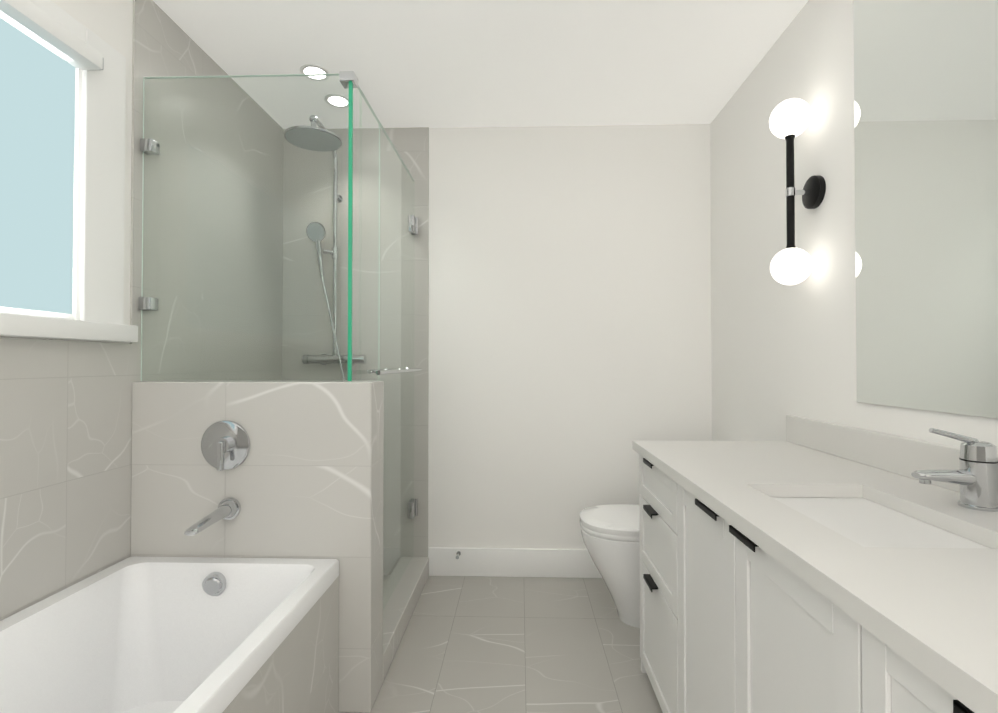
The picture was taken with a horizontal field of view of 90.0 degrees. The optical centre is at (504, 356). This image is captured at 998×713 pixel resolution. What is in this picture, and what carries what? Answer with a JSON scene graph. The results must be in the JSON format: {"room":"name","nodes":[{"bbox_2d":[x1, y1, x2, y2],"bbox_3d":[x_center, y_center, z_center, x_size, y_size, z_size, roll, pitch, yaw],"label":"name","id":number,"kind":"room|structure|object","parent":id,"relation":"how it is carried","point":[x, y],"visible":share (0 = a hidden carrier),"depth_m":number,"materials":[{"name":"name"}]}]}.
{"room":"bathroom","nodes":[
{"label":"bathroom","id":0,"kind":"room"},
{"bbox_2d":[0,0,132,343],"bbox_3d":[-1.353,-0.055,1.045,0.140,2.440,3.600,0,-1,2],"label":"wall","id":1,"kind":"structure","parent":0,"point":[109,22],"depth_m":1.65,"materials":[{"name":"white paint"}]},
{"bbox_2d":[0,0,137,341],"bbox_3d":[-1.306,-0.527,0.878,0.163,0.940,1.587,0,-1,2],"label":"window","id":2,"kind":"structure","parent":1,"relation":"in","point":[62,131],"depth_m":1.42,"materials":[{"name":"white"}]},
{"bbox_2d":[0,0,283,620],"bbox_3d":[-1.279,-0.055,1.043,0.008,2.440,3.400,0,-1,2],"label":"wall tiles","id":3,"kind":"structure","parent":1,"relation":"attached to","point":[65,455],"depth_m":1.76,"materials":[{"name":"grey tile"}]},
{"bbox_2d":[153,0,807,128],"bbox_3d":[-0.110,-1.325,1.022,2.631,0.100,3.700,0,-1,2],"label":"ceiling","id":4,"kind":"structure","parent":0,"point":[462,63],"depth_m":2.09,"materials":[{"name":"white paint"}]},
{"bbox_2d":[299,64,329,80],"bbox_3d":[-0.842,-1.259,2.214,0.127,0.005,0.127,0,-1,-4],"label":"recessed light","id":5,"kind":"object","parent":4,"relation":"in","point":[310,69],"depth_m":2.20,"materials":[{"name":"white"}]},
{"bbox_2d":[324,94,348,107],"bbox_3d":[-0.820,-1.256,2.454,0.127,0.005,0.127,0,-1,-4],"label":"recessed light","id":6,"kind":"object","parent":4,"relation":"in","point":[344,99],"depth_m":2.45,"materials":[{"name":"white"}]},
{"bbox_2d":[339,575,662,712],"bbox_3d":[-0.110,1.215,0.991,2.631,0.100,3.700,0,-1,2],"label":"floor","id":7,"kind":"structure","parent":0,"point":[477,644],"depth_m":1.98,"materials":[{"name":"tile"}]},
{"bbox_2d":[0,556,338,712],"bbox_3d":[-0.923,0.910,0.888,0.708,0.506,1.535,0,-1,2],"label":"bathtub","id":8,"kind":"object","parent":7,"relation":"on","point":[136,634],"visible":1,"depth_m":1.49,"materials":[{"name":"ceramic"}]},
{"bbox_2d":[131,380,383,712],"bbox_3d":[-0.846,0.630,1.734,0.814,1.087,0.150,0,-1,2],"label":"wall","id":9,"kind":"structure","parent":7,"relation":"on","point":[304,480],"depth_m":1.66,"materials":[{"name":"tile"}]},
{"bbox_2d":[184,497,240,535],"bbox_3d":[-0.917,0.503,1.561,0.072,0.072,0.207,0,-1,2],"label":"tub spout","id":10,"kind":"object","parent":9,"relation":"attached to","point":[229,508],"visible":1,"depth_m":1.58,"materials":[{"name":"silver metal"}]},
{"bbox_2d":[201,420,250,470],"bbox_3d":[-0.930,0.294,1.635,0.164,0.164,0.064,0,-1,2],"label":"tub valve","id":11,"kind":"object","parent":9,"relation":"attached to","point":[225,444],"visible":1,"depth_m":1.65,"materials":[{"name":"silver metal"}]},
{"bbox_2d":[383,557,428,681],"bbox_3d":[-0.499,1.130,2.249,0.153,0.100,0.911,0,-1,2],"label":"shower curb","id":12,"kind":"object","parent":7,"relation":"on","point":[400,605],"visible":0.5,"depth_m":2.23,"materials":[{"name":"tile"}]},
{"bbox_2d":[138,71,421,606],"bbox_3d":[-0.842,0.056,2.208,0.788,2.042,1.038,0,-1,2],"label":"glass","id":13,"kind":"object","parent":12,"relation":"on","point":[347,80],"visible":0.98,"depth_m":1.74,"materials":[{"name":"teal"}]},
{"bbox_2d":[580,504,639,627],"bbox_3d":[0.719,0.815,2.271,0.747,0.731,0.420,0,-1,2],"label":"toilet","id":14,"kind":"object","parent":7,"relation":"on","point":[610,536],"visible":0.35,"depth_m":2.15,"materials":[{"name":"white ceramic"}]},
{"bbox_2d":[632,447,991,712],"bbox_3d":[0.757,0.754,1.020,0.596,0.822,1.700,0,-1,2],"label":"bathroom vanity","id":15,"kind":"object","parent":7,"relation":"on","point":[728,624],"depth_m":1.00,"materials":[{"name":"white wood"}]},
{"bbox_2d":[632,439,997,712],"bbox_3d":[0.757,0.326,1.025,0.596,0.032,1.740,0,-1,2],"label":"countertop","id":16,"kind":"structure","parent":15,"relation":"on","point":[940,604],"depth_m":0.79,"materials":[{"name":"white stone"}]},
{"bbox_2d":[768,491,997,546],"bbox_3d":[0.727,0.409,1.010,0.324,0.157,0.464,0,-1,2],"label":"sink","id":17,"kind":"object","parent":16,"relation":"in","point":[863,516],"depth_m":1.04,"materials":[{"name":"white ceramic"}]},
{"bbox_2d":[908,428,997,510],"bbox_3d":[0.931,0.229,1.030,0.159,0.163,0.066,0,-1,2],"label":"faucet","id":18,"kind":"object","parent":16,"relation":"on","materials":[{"name":"silver metal"}]},
{"bbox_2d":[428,124,711,548],"bbox_3d":[-0.054,-0.034,2.773,2.631,2.440,0.120,0,-1,2],"label":"wall","id":19,"kind":"structure","parent":0,"point":[569,314],"depth_m":2.70,"materials":[{"name":"white paint"}]},
{"bbox_2d":[282,127,428,574],"bbox_3d":[-0.819,-0.035,2.733,0.806,2.440,0.008,0,-1,2],"label":"wall tile","id":20,"kind":"structure","parent":19,"relation":"attached to","point":[411,145],"depth_m":2.73,"materials":[{"name":"grey tile"}]},
{"bbox_2d":[284,115,366,380],"bbox_3d":[-0.918,-0.451,2.502,0.330,1.424,0.474,0,-1,2],"label":"shower column","id":21,"kind":"structure","parent":20,"relation":"attached to","point":[320,131],"depth_m":2.62,"materials":[{"name":"silver metal"}]},
{"bbox_2d":[428,547,601,577],"bbox_3d":[0.347,1.110,2.678,1.523,0.150,0.018,0,-1,2],"label":"baseboard","id":22,"kind":"structure","parent":19,"relation":"attached to","point":[524,562],"depth_m":2.66,"materials":[{"name":"white"}]},
{"bbox_2d":[710,0,997,454],"bbox_3d":[1.114,-0.056,0.922,0.120,2.440,3.508,0,-1,2],"label":"wall","id":23,"kind":"structure","parent":0,"point":[779,352],"depth_m":1.88,"materials":[{"name":"white paint"}]},
{"bbox_2d":[769,98,825,284],"bbox_3d":[1.003,-0.569,1.730,0.153,0.642,0.128,0,-1,2],"label":"lamp","id":24,"kind":"object","parent":23,"relation":"attached to","point":[789,122],"visible":1,"depth_m":1.70,"materials":[{"name":"white glass"}]},
{"bbox_2d":[786,415,947,474],"bbox_3d":[1.045,0.260,1.017,0.021,0.100,1.740,0,-1,2],"label":"backsplash","id":25,"kind":"structure","parent":23,"relation":"attached to","point":[889,452],"depth_m":1.45,"materials":[{"name":"white stone"}]},
{"bbox_2d":[853,0,997,418],"bbox_3d":[1.054,-0.483,1.022,0.006,1.231,0.994,0,-1,2],"label":"wall mirror","id":26,"kind":"object","parent":23,"relation":"attached to","point":[926,150],"visible":1,"depth_m":1.25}
]}

